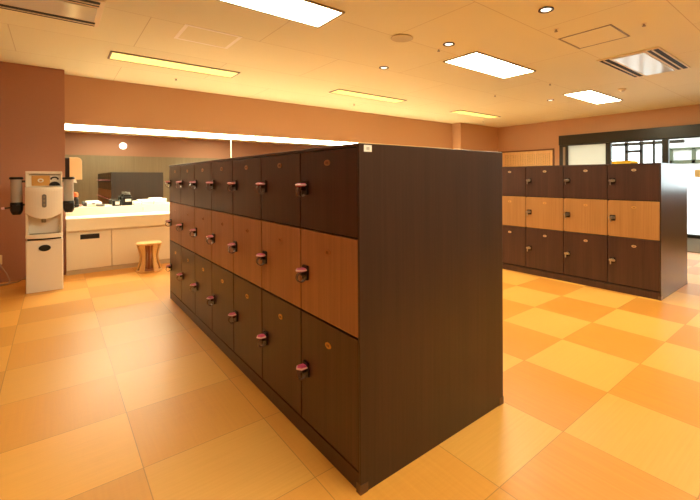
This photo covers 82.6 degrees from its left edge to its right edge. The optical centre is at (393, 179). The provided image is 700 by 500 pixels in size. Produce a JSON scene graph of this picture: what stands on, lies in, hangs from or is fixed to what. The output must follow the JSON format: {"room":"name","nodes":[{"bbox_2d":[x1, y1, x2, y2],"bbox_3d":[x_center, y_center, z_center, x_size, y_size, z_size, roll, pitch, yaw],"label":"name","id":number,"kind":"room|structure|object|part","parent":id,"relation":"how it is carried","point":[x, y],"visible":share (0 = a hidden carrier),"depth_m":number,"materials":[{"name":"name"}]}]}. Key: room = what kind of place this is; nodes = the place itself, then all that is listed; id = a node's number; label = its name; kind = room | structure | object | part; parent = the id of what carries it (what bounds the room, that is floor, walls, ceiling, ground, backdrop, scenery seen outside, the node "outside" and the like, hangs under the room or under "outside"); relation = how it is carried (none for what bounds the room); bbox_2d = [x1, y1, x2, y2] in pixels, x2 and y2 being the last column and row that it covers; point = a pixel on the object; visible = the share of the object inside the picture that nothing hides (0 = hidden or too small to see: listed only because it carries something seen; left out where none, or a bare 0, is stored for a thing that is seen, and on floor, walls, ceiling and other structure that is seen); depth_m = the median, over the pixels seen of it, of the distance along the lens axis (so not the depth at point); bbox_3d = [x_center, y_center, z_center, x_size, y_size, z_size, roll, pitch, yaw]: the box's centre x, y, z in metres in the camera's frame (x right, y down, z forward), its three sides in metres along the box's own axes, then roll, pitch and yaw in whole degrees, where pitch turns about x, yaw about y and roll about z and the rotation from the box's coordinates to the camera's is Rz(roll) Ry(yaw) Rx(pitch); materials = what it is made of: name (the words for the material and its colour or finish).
{"room":"changing room","nodes":[
{"label":"changing room","id":0,"kind":"room"},
{"bbox_2d":[0,61,65,282],"bbox_3d":[-5.351,-0.078,4.324,2.700,2.500,0.970,-1,0,-41],"label":"wall","id":1,"kind":"structure","parent":0,"point":[32,98],"depth_m":4.59,"materials":[{"name":"paint"}]},
{"bbox_2d":[65,157,81,182],"bbox_3d":[-4.154,-0.118,5.132,0.175,0.330,0.170,-1,0,-41],"label":"dispenser","id":2,"kind":"object","parent":1,"relation":"attached to","point":[73,165],"visible":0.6,"depth_m":5.07,"materials":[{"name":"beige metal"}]},
{"bbox_3d":[-4.202,-0.143,5.091,0.050,0.270,0.120,-1,0,-41],"label":"plate","id":3,"kind":"part","parent":2,"relation":"part of","materials":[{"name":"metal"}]},
{"bbox_2d":[0,252,699,499],"bbox_3d":[0.411,1.204,4.567,12.050,0.120,8.100,-1,0,-41],"label":"floor","id":4,"kind":"structure","parent":0,"point":[109,390],"depth_m":1.99,"materials":[{"name":"orange tile"}]},
{"bbox_2d":[0,264,25,285],"bbox_3d":[-4.217,1.039,4.340,0.435,0.253,0.192,0,0,0],"label":"power cord","id":5,"kind":"object","parent":4,"relation":"on","point":[0,264],"visible":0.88,"depth_m":4.41,"materials":[{"name":"beige plastic"}]},
{"bbox_2d":[25,171,63,293],"bbox_3d":[-3.744,0.540,4.251,0.294,1.250,0.492,-1,0,-41],"label":"water dispenser","id":6,"kind":"object","parent":4,"relation":"on","point":[43,189],"visible":1,"depth_m":4.12,"materials":[{"name":"white plastic"}]},
{"bbox_2d":[1,177,24,214],"bbox_3d":[-3.883,0.168,4.045,0.183,0.386,0.112,-1,0,-41],"label":"dispenser","id":7,"kind":"object","parent":6,"relation":"attached to","point":[16,204],"visible":0.98,"depth_m":4.03,"materials":[{"name":"beige plastic"}]},
{"bbox_3d":[-3.785,-0.005,4.293,0.290,0.160,0.375,-1,0,-41],"label":"panel","id":8,"kind":"part","parent":6,"relation":"part of","materials":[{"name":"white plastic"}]},
{"bbox_2d":[29,232,58,234],"bbox_3d":[-3.662,0.564,4.155,0.234,0.005,0.095,-1,0,-41],"label":"grille","id":9,"kind":"object","parent":6,"relation":"attached to","point":[30,233],"depth_m":4.13,"materials":[{"name":"brown"}]},
{"bbox_2d":[25,232,62,238],"bbox_3d":[-3.668,0.588,4.163,0.294,0.042,0.205,-1,0,-41],"label":"drip tray","id":10,"kind":"object","parent":6,"relation":"on","point":[29,235],"depth_m":4.12,"materials":[{"name":"beige plastic"}]},
{"bbox_3d":[-3.594,0.220,4.072,0.036,0.136,0.019,-1,0,-41],"label":"button panel","id":11,"kind":"part","parent":6,"relation":"part of","materials":[{"name":"grey plastic"}]},
{"bbox_2d":[62,177,81,211],"bbox_3d":[-3.530,0.165,4.348,0.167,0.386,0.112,-1,0,-41],"label":"dispenser","id":12,"kind":"object","parent":6,"relation":"attached to","point":[69,205],"visible":0.98,"depth_m":4.29,"materials":[{"name":"beige plastic"}]},
{"bbox_2d":[66,229,111,275],"bbox_3d":[-3.921,0.894,5.087,0.449,0.534,0.473,-1,0,-41],"label":"vanity cabinet","id":13,"kind":"object","parent":4,"relation":"on","point":[88,251],"visible":0.9,"depth_m":4.91,"materials":[{"name":"beige laminate"}]},
{"bbox_3d":[-3.765,0.706,4.911,0.166,0.036,0.003,-1,0,-41],"label":"flap lid","id":14,"kind":"part","parent":13,"relation":"part of","materials":[{"name":"black plastic"}]},
{"bbox_2d":[111,225,169,269],"bbox_3d":[-3.222,0.888,5.693,1.397,0.534,0.462,-1,0,-41],"label":"vanity cabinet","id":15,"kind":"object","parent":4,"relation":"on","point":[125,253],"visible":0.34,"depth_m":5.21,"materials":[{"name":"beige laminate"}]},
{"bbox_2d":[136,241,161,272],"bbox_3d":[-3.101,0.977,5.022,0.286,0.362,0.286,-1,0,-41],"label":"wooden stool","id":16,"kind":"object","parent":4,"relation":"on","point":[148,250],"visible":1,"depth_m":4.97,"materials":[{"name":"brown wood"}]},
{"bbox_3d":[-3.211,0.984,4.997,0.055,0.325,0.067,0,0,-13],"label":"leg","id":17,"kind":"part","parent":16,"relation":"part of","materials":[{"name":"brown wood"}]},
{"bbox_3d":[-3.111,0.984,4.910,0.067,0.325,0.055,0,0,5],"label":"leg","id":18,"kind":"part","parent":16,"relation":"part of","materials":[{"name":"brown wood"}]},
{"bbox_3d":[-3.146,0.975,5.023,0.031,0.306,0.031,-1,0,-41],"label":"post","id":19,"kind":"part","parent":16,"relation":"part of","materials":[{"name":"brown wood"}]},
{"bbox_3d":[-3.080,0.975,4.982,0.031,0.306,0.031,-1,0,-41],"label":"post","id":20,"kind":"part","parent":16,"relation":"part of","materials":[{"name":"brown wood"}]},
{"bbox_3d":[-3.102,0.809,5.021,0.276,0.027,0.276,-1,0,-41],"label":"seat","id":21,"kind":"part","parent":16,"relation":"part of","materials":[{"name":"brown wood"}]},
{"bbox_3d":[-3.077,0.974,5.060,0.031,0.306,0.031,-1,0,-41],"label":"post","id":22,"kind":"part","parent":16,"relation":"part of","materials":[{"name":"brown wood"}]},
{"bbox_3d":[-2.998,0.983,4.977,0.055,0.325,0.067,0,0,23],"label":"leg","id":23,"kind":"part","parent":16,"relation":"part of","materials":[{"name":"brown wood"}]},
{"bbox_3d":[-3.026,0.982,5.106,0.067,0.325,0.055,0,0,41],"label":"leg","id":24,"kind":"part","parent":16,"relation":"part of","materials":[{"name":"brown wood"}]},
{"bbox_2d":[167,143,503,495],"bbox_3d":[-0.817,0.510,2.938,0.935,1.297,3.162,-1,0,-41],"label":"lockers","id":25,"kind":"object","parent":4,"relation":"on","point":[395,321],"visible":0.94,"depth_m":1.75,"materials":[{"name":"black wood"}]},
{"bbox_3d":[-1.831,0.508,4.142,0.905,1.297,0.012,-1,0,-41],"label":"panel","id":26,"kind":"part","parent":25,"relation":"part of","materials":[{"name":"brown wood"}]},
{"bbox_3d":[-2.022,0.046,3.678,0.018,0.334,0.441,-1,0,-41],"label":"door","id":27,"kind":"part","parent":25,"relation":"part of","materials":[{"name":"brown wood"}]},
{"bbox_3d":[-2.021,0.403,3.680,0.018,0.364,0.441,-1,0,-41],"label":"door","id":28,"kind":"part","parent":25,"relation":"part of","materials":[{"name":"brown wood"}]},
{"bbox_3d":[-2.019,0.835,3.682,0.018,0.485,0.441,-1,0,-41],"label":"door","id":29,"kind":"part","parent":25,"relation":"part of","materials":[{"name":"brown wood"}]},
{"bbox_3d":[-1.730,0.046,3.337,0.018,0.334,0.441,-1,0,-41],"label":"door","id":30,"kind":"part","parent":25,"relation":"part of","materials":[{"name":"brown wood"}]},
{"bbox_3d":[-1.729,0.403,3.339,0.018,0.364,0.441,-1,0,-41],"label":"door","id":31,"kind":"part","parent":25,"relation":"part of","materials":[{"name":"brown wood"}]},
{"bbox_3d":[-1.727,0.836,3.342,0.018,0.485,0.441,-1,0,-41],"label":"door","id":32,"kind":"part","parent":25,"relation":"part of","materials":[{"name":"brown wood"}]},
{"bbox_3d":[-1.438,0.047,2.997,0.018,0.334,0.441,-1,0,-41],"label":"door","id":33,"kind":"part","parent":25,"relation":"part of","materials":[{"name":"brown wood"}]},
{"bbox_3d":[-1.437,0.404,2.999,0.018,0.364,0.441,-1,0,-41],"label":"door","id":34,"kind":"part","parent":25,"relation":"part of","materials":[{"name":"brown wood"}]},
{"bbox_3d":[-1.435,0.836,3.001,0.018,0.485,0.441,-1,0,-41],"label":"door","id":35,"kind":"part","parent":25,"relation":"part of","materials":[{"name":"brown wood"}]},
{"bbox_2d":[206,296,213,305],"bbox_3d":[-1.280,0.852,2.773,0.057,0.062,0.049,-1,0,-41],"label":"key","id":36,"kind":"object","parent":25,"relation":"in","point":[208,297],"visible":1,"depth_m":2.76,"materials":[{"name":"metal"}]},
{"bbox_2d":[206,235,213,243],"bbox_3d":[-1.282,0.422,2.771,0.057,0.062,0.049,-1,0,-41],"label":"key","id":37,"kind":"object","parent":25,"relation":"in","point":[208,236],"visible":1,"depth_m":2.75,"materials":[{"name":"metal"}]},
{"bbox_3d":[-1.147,0.047,2.656,0.018,0.334,0.441,-1,0,-41],"label":"door","id":38,"kind":"part","parent":25,"relation":"part of","materials":[{"name":"brown wood"}]},
{"bbox_3d":[-1.145,0.404,2.658,0.018,0.364,0.441,-1,0,-41],"label":"door","id":39,"kind":"part","parent":25,"relation":"part of","materials":[{"name":"brown wood"}]},
{"bbox_3d":[-1.143,0.837,2.660,0.018,0.485,0.441,-1,0,-41],"label":"door","id":40,"kind":"part","parent":25,"relation":"part of","materials":[{"name":"brown wood"}]},
{"bbox_2d":[227,182,235,191],"bbox_3d":[-0.992,0.047,2.428,0.057,0.062,0.049,-1,0,-41],"label":"key","id":41,"kind":"object","parent":25,"relation":"in","point":[230,183],"visible":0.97,"depth_m":2.41,"materials":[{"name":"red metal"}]},
{"bbox_2d":[228,312,235,323],"bbox_3d":[-0.988,0.853,2.432,0.057,0.062,0.049,-1,0,-41],"label":"key","id":42,"kind":"object","parent":25,"relation":"in","point":[232,314],"visible":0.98,"depth_m":2.42,"materials":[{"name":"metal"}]},
{"bbox_2d":[228,243,235,253],"bbox_3d":[-0.990,0.423,2.430,0.057,0.062,0.049,-1,0,-41],"label":"key","id":43,"kind":"object","parent":25,"relation":"in","point":[229,244],"visible":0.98,"depth_m":2.41,"materials":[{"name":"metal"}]},
{"bbox_3d":[-0.855,0.048,2.315,0.018,0.334,0.441,-1,0,-41],"label":"door","id":44,"kind":"part","parent":25,"relation":"part of","materials":[{"name":"brown wood"}]},
{"bbox_3d":[-0.853,0.405,2.317,0.018,0.364,0.441,-1,0,-41],"label":"door","id":45,"kind":"part","parent":25,"relation":"part of","materials":[{"name":"brown wood"}]},
{"bbox_3d":[-0.851,0.837,2.319,0.018,0.485,0.441,-1,0,-41],"label":"door","id":46,"kind":"part","parent":25,"relation":"part of","materials":[{"name":"brown wood"}]},
{"bbox_2d":[256,182,264,193],"bbox_3d":[-0.700,0.047,2.087,0.057,0.062,0.049,-1,0,-41],"label":"key","id":47,"kind":"object","parent":25,"relation":"in","point":[261,183],"visible":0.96,"depth_m":2.07,"materials":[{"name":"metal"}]},
{"bbox_2d":[256,334,265,346],"bbox_3d":[-0.696,0.853,2.091,0.057,0.062,0.049,-1,0,-41],"label":"key","id":48,"kind":"object","parent":25,"relation":"in","point":[260,336],"visible":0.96,"depth_m":2.08,"materials":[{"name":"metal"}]},
{"bbox_2d":[256,253,265,265],"bbox_3d":[-0.698,0.423,2.089,0.057,0.062,0.049,-1,0,-41],"label":"key","id":49,"kind":"object","parent":25,"relation":"in","point":[259,255],"visible":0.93,"depth_m":2.08,"materials":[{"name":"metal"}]},
{"bbox_3d":[-0.811,-0.133,2.943,0.905,0.012,3.135,-1,0,-41],"label":"panel","id":50,"kind":"part","parent":25,"relation":"part of","materials":[{"name":"brown wood"}]},
{"bbox_3d":[-0.563,0.048,1.974,0.018,0.334,0.441,-1,0,-41],"label":"door","id":51,"kind":"part","parent":25,"relation":"part of","materials":[{"name":"brown wood"}]},
{"bbox_3d":[-0.559,0.838,1.979,0.018,0.485,0.441,-1,0,-41],"label":"door","id":52,"kind":"part","parent":25,"relation":"part of","materials":[{"name":"brown wood"}]},
{"bbox_3d":[-0.561,0.405,1.976,0.018,0.364,0.441,-1,0,-41],"label":"door","id":53,"kind":"part","parent":25,"relation":"part of","materials":[{"name":"brown wood"}]},
{"bbox_2d":[295,267,306,282],"bbox_3d":[-0.406,0.424,1.748,0.057,0.062,0.049,-1,0,-41],"label":"key","id":54,"kind":"object","parent":25,"relation":"in","point":[299,270],"visible":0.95,"depth_m":1.73,"materials":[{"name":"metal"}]},
{"bbox_2d":[295,183,306,196],"bbox_3d":[-0.408,0.048,1.746,0.057,0.062,0.049,-1,0,-41],"label":"key","id":55,"kind":"object","parent":25,"relation":"in","point":[296,184],"visible":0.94,"depth_m":1.73,"materials":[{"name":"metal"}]},
{"bbox_2d":[296,363,307,380],"bbox_3d":[-0.405,0.854,1.751,0.057,0.062,0.049,-1,0,-41],"label":"key","id":56,"kind":"object","parent":25,"relation":"in","point":[300,367],"visible":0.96,"depth_m":1.74,"materials":[{"name":"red plastic"}]},
{"bbox_3d":[-0.272,-0.068,1.617,0.004,0.025,0.044,-1,0,-41],"label":"number plate","id":57,"kind":"part","parent":25,"relation":"part of","materials":[{"name":"brown"}]},
{"bbox_3d":[-0.270,0.299,1.619,0.004,0.025,0.044,-1,0,-41],"label":"number plate","id":58,"kind":"part","parent":25,"relation":"part of","materials":[{"name":"brown wood"}]},
{"bbox_3d":[-0.269,0.681,1.621,0.004,0.025,0.044,-1,0,-41],"label":"number plate","id":59,"kind":"part","parent":25,"relation":"part of","materials":[{"name":"gold metal"}]},
{"bbox_3d":[-0.271,0.049,1.634,0.018,0.334,0.441,-1,0,-41],"label":"door","id":60,"kind":"part","parent":25,"relation":"part of","materials":[{"name":"brown wood"}]},
{"bbox_3d":[-0.269,0.406,1.635,0.018,0.364,0.441,-1,0,-41],"label":"door","id":61,"kind":"part","parent":25,"relation":"part of","materials":[{"name":"brown wood"}]},
{"bbox_3d":[-0.267,0.838,1.638,0.018,0.485,0.441,-1,0,-41],"label":"door","id":62,"kind":"part","parent":25,"relation":"part of","materials":[{"name":"brown wood"}]},
{"bbox_3d":[0.216,0.511,1.752,0.905,1.297,0.012,-1,0,-41],"label":"panel","id":63,"kind":"part","parent":25,"relation":"part of","materials":[{"name":"brown wood"}]},
{"bbox_2d":[502,163,687,300],"bbox_3d":[1.768,0.486,5.230,0.932,1.297,3.276,-1,0,-41],"label":"lockers","id":64,"kind":"object","parent":4,"relation":"on","point":[622,228],"visible":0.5,"depth_m":4.16,"materials":[{"name":"black wood"}]},
{"bbox_3d":[1.450,0.029,4.958,0.018,0.345,0.457,-1,0,-41],"label":"door","id":65,"kind":"part","parent":64,"relation":"part of","materials":[{"name":"brown wood"}]},
{"bbox_3d":[1.451,0.392,4.960,0.018,0.366,0.457,-1,0,-41],"label":"door","id":66,"kind":"part","parent":64,"relation":"part of","materials":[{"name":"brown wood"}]},
{"bbox_3d":[1.453,0.819,4.962,0.018,0.472,0.457,-1,0,-41],"label":"door","id":67,"kind":"part","parent":64,"relation":"part of","materials":[{"name":"brown wood"}]},
{"bbox_3d":[1.752,0.029,4.605,0.018,0.345,0.457,-1,0,-41],"label":"door","id":68,"kind":"part","parent":64,"relation":"part of","materials":[{"name":"brown wood"}]},
{"bbox_3d":[1.754,0.393,4.607,0.018,0.366,0.457,-1,0,-41],"label":"door","id":69,"kind":"part","parent":64,"relation":"part of","materials":[{"name":"brown wood"}]},
{"bbox_3d":[1.756,0.820,4.609,0.018,0.472,0.457,-1,0,-41],"label":"door","id":70,"kind":"part","parent":64,"relation":"part of","materials":[{"name":"brown wood"}]},
{"bbox_3d":[1.779,-0.157,5.240,0.888,0.012,3.249,-1,0,-41],"label":"panel","id":71,"kind":"part","parent":64,"relation":"part of","materials":[{"name":"brown wood"}]},
{"bbox_3d":[2.054,0.029,4.252,0.018,0.345,0.457,-1,0,-41],"label":"door","id":72,"kind":"part","parent":64,"relation":"part of","materials":[{"name":"brown wood"}]},
{"bbox_3d":[2.056,0.393,4.254,0.018,0.366,0.457,-1,0,-41],"label":"door","id":73,"kind":"part","parent":64,"relation":"part of","materials":[{"name":"brown wood"}]},
{"bbox_3d":[2.058,0.820,4.256,0.018,0.472,0.457,-1,0,-41],"label":"door","id":74,"kind":"part","parent":64,"relation":"part of","materials":[{"name":"brown wood"}]},
{"bbox_2d":[612,161,637,163],"bbox_3d":[2.386,-0.175,4.084,0.200,0.030,0.180,-1,0,-41],"label":"folded cloth","id":75,"kind":"object","parent":64,"relation":"on","point":[613,162],"visible":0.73,"depth_m":4.02,"materials":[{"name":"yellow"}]},
{"bbox_3d":[2.357,0.030,3.899,0.018,0.345,0.457,-1,0,-41],"label":"door","id":76,"kind":"part","parent":64,"relation":"part of","materials":[{"name":"brown wood"}]},
{"bbox_3d":[2.359,0.394,3.901,0.018,0.366,0.457,-1,0,-41],"label":"door","id":77,"kind":"part","parent":64,"relation":"part of","materials":[{"name":"brown wood"}]},
{"bbox_3d":[2.361,0.821,3.903,0.018,0.472,0.457,-1,0,-41],"label":"door","id":78,"kind":"part","parent":64,"relation":"part of","materials":[{"name":"brown wood"}]},
{"bbox_3d":[2.843,0.487,4.005,0.888,1.297,0.012,-1,0,-41],"label":"panel","id":79,"kind":"part","parent":64,"relation":"part of","materials":[{"name":"brown wood"}]},
{"bbox_2d":[687,238,699,252],"bbox_3d":[5.274,1.105,6.475,1.620,0.012,1.870,-1,0,-41],"label":"door mat","id":80,"kind":"object","parent":4,"relation":"on","point":[693,244],"visible":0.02,"depth_m":6.59,"materials":[{"name":"beige fabric"}]},
{"bbox_2d":[0,0,699,127],"bbox_3d":[0.399,-1.431,4.553,12.050,0.150,8.100,-1,0,-41],"label":"ceiling","id":81,"kind":"structure","parent":0,"point":[278,59],"depth_m":4.18,"materials":[{"name":"beige paint"}]},
{"bbox_2d":[0,0,105,26],"bbox_3d":[-2.842,-1.322,2.804,1.250,0.020,0.640,-1,0,-41],"label":"air conditioner","id":82,"kind":"object","parent":81,"relation":"attached to","point":[85,12],"visible":1,"depth_m":3.06,"materials":[{"name":"beige"}]},
{"bbox_2d":[107,51,239,77],"bbox_3d":[-2.537,-1.337,4.665,1.331,0.012,0.326,-1,0,-41],"label":"recessed light","id":83,"kind":"object","parent":81,"relation":"in","point":[113,55],"visible":1,"depth_m":4.59,"materials":[{"name":"yellow plastic"}]},
{"bbox_2d":[174,24,241,48],"bbox_3d":[-1.751,-1.340,3.736,0.490,0.004,0.445,-1,0,-41],"label":"access hatch","id":84,"kind":"object","parent":81,"relation":"attached to","point":[191,33],"visible":1,"depth_m":3.71,"materials":[{"name":"white"}]},
{"bbox_2d":[218,0,344,27],"bbox_3d":[-1.004,-1.335,2.917,1.266,0.012,0.416,-1,0,-41],"label":"recessed light","id":85,"kind":"object","parent":81,"relation":"in","point":[308,12],"visible":1,"depth_m":3.11,"materials":[{"name":"white plastic"}]},
{"bbox_2d":[329,89,406,102],"bbox_3d":[-0.388,-1.357,6.480,1.376,0.012,0.286,-1,0,-41],"label":"recessed light","id":86,"kind":"object","parent":81,"relation":"in","point":[338,91],"visible":1,"depth_m":6.45,"materials":[{"name":"plastic"}]},
{"bbox_2d":[391,34,412,41],"bbox_3d":[0.081,-1.346,3.778,0.216,0.008,0.216,-1,0,-41],"label":"ceiling speaker","id":87,"kind":"object","parent":81,"relation":"attached to","point":[399,37],"visible":1,"depth_m":3.77,"materials":[{"name":"beige"}]},
{"bbox_2d":[443,42,454,46],"bbox_3d":[0.552,-1.349,3.953,0.120,0.009,0.120,-1,0,-41],"label":"recessed light","id":88,"kind":"object","parent":81,"relation":"in","point":[447,44],"visible":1,"depth_m":3.95,"materials":[{"name":"grey metal"}]},
{"bbox_2d":[450,110,500,118],"bbox_3d":[1.748,-1.377,8.382,1.356,0.012,0.296,-1,0,-41],"label":"recessed light","id":89,"kind":"object","parent":81,"relation":"in","point":[463,112],"visible":1,"depth_m":8.36,"materials":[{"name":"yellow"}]},
{"bbox_2d":[453,111,495,117],"bbox_3d":[1.748,-1.377,8.382,1.320,0.008,0.260,-1,0,-41],"label":"diffuser","id":90,"kind":"object","parent":89,"relation":"attached to","point":[470,113],"depth_m":8.36,"materials":[{"name":"yellow"}]},
{"bbox_2d":[443,51,535,78],"bbox_3d":[1.177,-1.355,4.745,1.196,0.012,0.476,-1,0,-41],"label":"recessed light","id":91,"kind":"object","parent":81,"relation":"in","point":[477,61],"visible":1,"depth_m":4.69,"materials":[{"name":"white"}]},
{"bbox_2d":[538,6,553,12],"bbox_3d":[1.214,-1.348,3.150,0.120,0.009,0.120,-1,0,-41],"label":"recessed light","id":92,"kind":"object","parent":81,"relation":"in","point":[547,9],"visible":1,"depth_m":3.14,"materials":[{"name":"grey metal"}]},
{"bbox_3d":[1.214,-1.350,3.150,0.076,0.003,0.076,-1,0,-41],"label":"bulb","id":93,"kind":"part","parent":92,"relation":"part of","materials":[{"name":"white"}]},
{"bbox_2d":[563,90,622,103],"bbox_3d":[3.362,-1.375,6.637,1.276,0.012,0.446,-1,0,-41],"label":"recessed light","id":94,"kind":"object","parent":81,"relation":"in","point":[591,96],"visible":1,"depth_m":6.59,"materials":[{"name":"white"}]},
{"bbox_2d":[559,24,629,48],"bbox_3d":[1.916,-1.357,3.786,0.455,0.004,0.480,-1,0,-41],"label":"access hatch","id":95,"kind":"object","parent":81,"relation":"attached to","point":[607,33],"visible":1,"depth_m":3.77,"materials":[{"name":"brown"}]},
{"bbox_2d":[597,47,690,77],"bbox_3d":[2.973,-1.359,4.678,1.180,0.020,0.620,-1,0,-41],"label":"air conditioner","id":96,"kind":"object","parent":81,"relation":"attached to","point":[656,60],"visible":1,"depth_m":4.59,"materials":[{"name":"beige"}]},
{"bbox_3d":[2.973,-1.353,4.678,1.100,0.008,0.320,-1,0,-41],"label":"intake panel","id":97,"kind":"part","parent":96,"relation":"part of","materials":[{"name":"white"}]},
{"bbox_2d":[452,123,497,151],"bbox_3d":[1.921,-0.145,10.553,1.550,2.500,0.970,-1,0,-41],"label":"column","id":98,"kind":"structure","parent":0,"point":[465,136],"depth_m":10.03,"materials":[{"name":"paint"}]},
{"bbox_2d":[498,104,699,164],"bbox_3d":[5.220,-0.147,8.046,0.200,2.500,7.130,-1,0,-41],"label":"wall","id":99,"kind":"structure","parent":0,"point":[544,135],"depth_m":8.97,"materials":[{"name":"paint"}]},
{"bbox_2d":[502,148,553,166],"bbox_3d":[3.366,-0.371,10.032,0.030,0.745,1.470,-1,0,-41],"label":"notice board","id":100,"kind":"object","parent":99,"relation":"attached to","point":[538,157],"visible":0.52,"depth_m":9.98,"materials":[{"name":"brown wood"}]},
{"bbox_2d":[559,142,607,164],"bbox_3d":[4.308,0.150,8.980,0.096,1.905,1.085,-1,0,-41],"label":"window","id":101,"kind":"structure","parent":99,"relation":"in","point":[592,153],"depth_m":8.95,"materials":[{"name":"white glass"}]},
{"bbox_2d":[559,124,699,145],"bbox_3d":[5.609,-0.913,7.477,0.180,0.225,5.060,-1,0,-41],"label":"trim","id":102,"kind":"structure","parent":99,"relation":"attached to","point":[693,130],"depth_m":8.13,"materials":[{"name":"brown metal"}]},
{"bbox_2d":[608,139,664,163],"bbox_3d":[4.994,0.151,8.159,0.121,1.905,1.055,-1,0,-41],"label":"door","id":103,"kind":"structure","parent":99,"relation":"in","point":[663,140],"depth_m":8.18,"materials":[{"name":"brown metal"}]},
{"bbox_2d":[612,139,684,162],"bbox_3d":[6.244,-0.055,10.550,0.070,2.320,2.500,-1,0,-41],"label":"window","id":104,"kind":"structure","parent":99,"relation":"in","point":[641,143],"depth_m":10.29,"materials":[{"name":"brown metal"}]},
{"bbox_2d":[665,136,699,238],"bbox_3d":[5.746,0.152,7.305,0.090,1.905,1.220,-1,0,-41],"label":"door","id":105,"kind":"structure","parent":99,"relation":"in","point":[667,140],"depth_m":7.71,"materials":[{"name":"brown metal"}]},
{"bbox_2d":[695,170,699,176],"bbox_3d":[5.717,-0.115,7.320,0.003,0.140,0.240,-1,0,-41],"label":"paper notice","id":106,"kind":"object","parent":105,"relation":"attached to","point":[697,172],"visible":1,"depth_m":7.38,"materials":[{"name":"brown"}]},
{"bbox_2d":[670,138,699,221],"bbox_3d":[8.178,-0.511,10.000,0.160,3.220,2.050,-1,0,-41],"label":"window","id":107,"kind":"structure","parent":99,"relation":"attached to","point":[693,183],"depth_m":10.34,"materials":[{"name":"white glass"}]},
{"bbox_2d":[670,147,699,163],"bbox_3d":[8.051,-0.630,9.970,0.070,0.420,1.870,-1,0,-41],"label":"window","id":108,"kind":"structure","parent":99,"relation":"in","point":[693,149],"depth_m":10.38,"materials":[{"name":"grey metal"}]},
{"bbox_2d":[687,221,699,234],"bbox_3d":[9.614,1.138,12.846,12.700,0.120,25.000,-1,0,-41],"label":"trim","id":109,"kind":"structure","parent":99,"relation":"attached to","point":[692,227],"depth_m":9.06,"materials":[{"name":"white"}]},
{"bbox_3d":[-1.718,-0.114,7.885,7.450,2.500,0.288,-1,0,-41],"label":"wall","id":110,"kind":"structure","parent":0,"visible":0},
{"bbox_2d":[66,203,169,231],"bbox_3d":[-1.350,0.474,7.461,7.448,0.255,0.809,-1,0,-41],"label":"countertop","id":111,"kind":"structure","parent":110,"relation":"attached to","point":[83,218],"depth_m":5.24,"materials":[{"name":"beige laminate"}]},
{"bbox_2d":[74,193,78,207],"bbox_3d":[-4.207,0.274,5.245,0.060,0.195,0.060,-1,0,-41],"label":"pump bottle","id":112,"kind":"object","parent":111,"relation":"on","point":[76,199],"visible":0.85,"depth_m":5.23,"materials":[{"name":"black plastic"}]},
{"bbox_2d":[83,201,104,206],"bbox_3d":[-4.069,0.335,5.379,0.233,0.071,0.167,-1,0,-41],"label":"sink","id":113,"kind":"object","parent":111,"relation":"on","point":[94,203],"visible":1,"depth_m":5.38,"materials":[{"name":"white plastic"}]},
{"bbox_2d":[112,200,121,205],"bbox_3d":[-3.881,0.331,5.549,0.104,0.075,0.082,-1,0,-41],"label":"box","id":114,"kind":"object","parent":111,"relation":"on","point":[114,202],"visible":1,"depth_m":5.52,"materials":[{"name":"black plastic"}]},
{"bbox_2d":[121,192,131,205],"bbox_3d":[-3.802,0.275,5.644,0.120,0.185,0.102,-1,0,-41],"label":"box","id":115,"kind":"object","parent":111,"relation":"on","point":[126,199],"visible":1,"depth_m":5.62,"materials":[{"name":"black plastic"}]},
{"bbox_2d":[140,200,153,204],"bbox_3d":[-3.633,0.336,5.829,0.145,0.059,0.160,-1,0,-41],"label":"folded towel","id":116,"kind":"object","parent":111,"relation":"on","point":[144,202],"visible":0.91,"depth_m":5.77,"materials":[{"name":"white fabric"}]},
{"bbox_2d":[152,198,166,203],"bbox_3d":[-3.512,0.325,5.933,0.165,0.079,0.170,-1,0,-41],"label":"folded towel","id":117,"kind":"object","parent":111,"relation":"on","point":[155,200],"visible":0.87,"depth_m":5.88,"materials":[{"name":"white fabric"}]},
{"bbox_2d":[65,127,230,205],"bbox_3d":[-3.618,-0.183,6.060,2.192,1.095,0.012,-1,0,-41],"label":"mirror","id":118,"kind":"object","parent":110,"relation":"attached to","point":[115,163],"visible":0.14,"depth_m":5.84,"materials":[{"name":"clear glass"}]},
{"bbox_2d":[64,74,451,147],"bbox_3d":[-1.495,-1.056,7.614,7.450,0.615,0.412,-1,0,-41],"label":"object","id":119,"kind":"structure","parent":110,"relation":"attached to","point":[94,101],"depth_m":6.33,"materials":[{"name":"paint"}]},
{"bbox_2d":[65,123,451,148],"bbox_3d":[-1.477,-0.742,7.596,7.450,0.014,0.360,-1,0,-41],"label":"light","id":120,"kind":"object","parent":119,"relation":"attached to","point":[66,124],"visible":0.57,"depth_m":6.22,"materials":[{"name":"white"}]},
{"bbox_2d":[65,124,353,143],"bbox_3d":[-1.483,-0.743,7.603,7.430,0.012,0.340,-1,0,-41],"label":"diffuser","id":121,"kind":"object","parent":120,"relation":"attached to","point":[66,125],"depth_m":6.18,"materials":[{"name":"white"}]},
{"bbox_2d":[231,137,345,157],"bbox_3d":[-0.786,-0.209,8.486,5.250,1.095,0.012,-1,0,-41],"label":"mirror","id":122,"kind":"object","parent":110,"relation":"attached to","point":[240,146],"visible":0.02,"depth_m":7.17,"materials":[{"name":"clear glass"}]}
]}

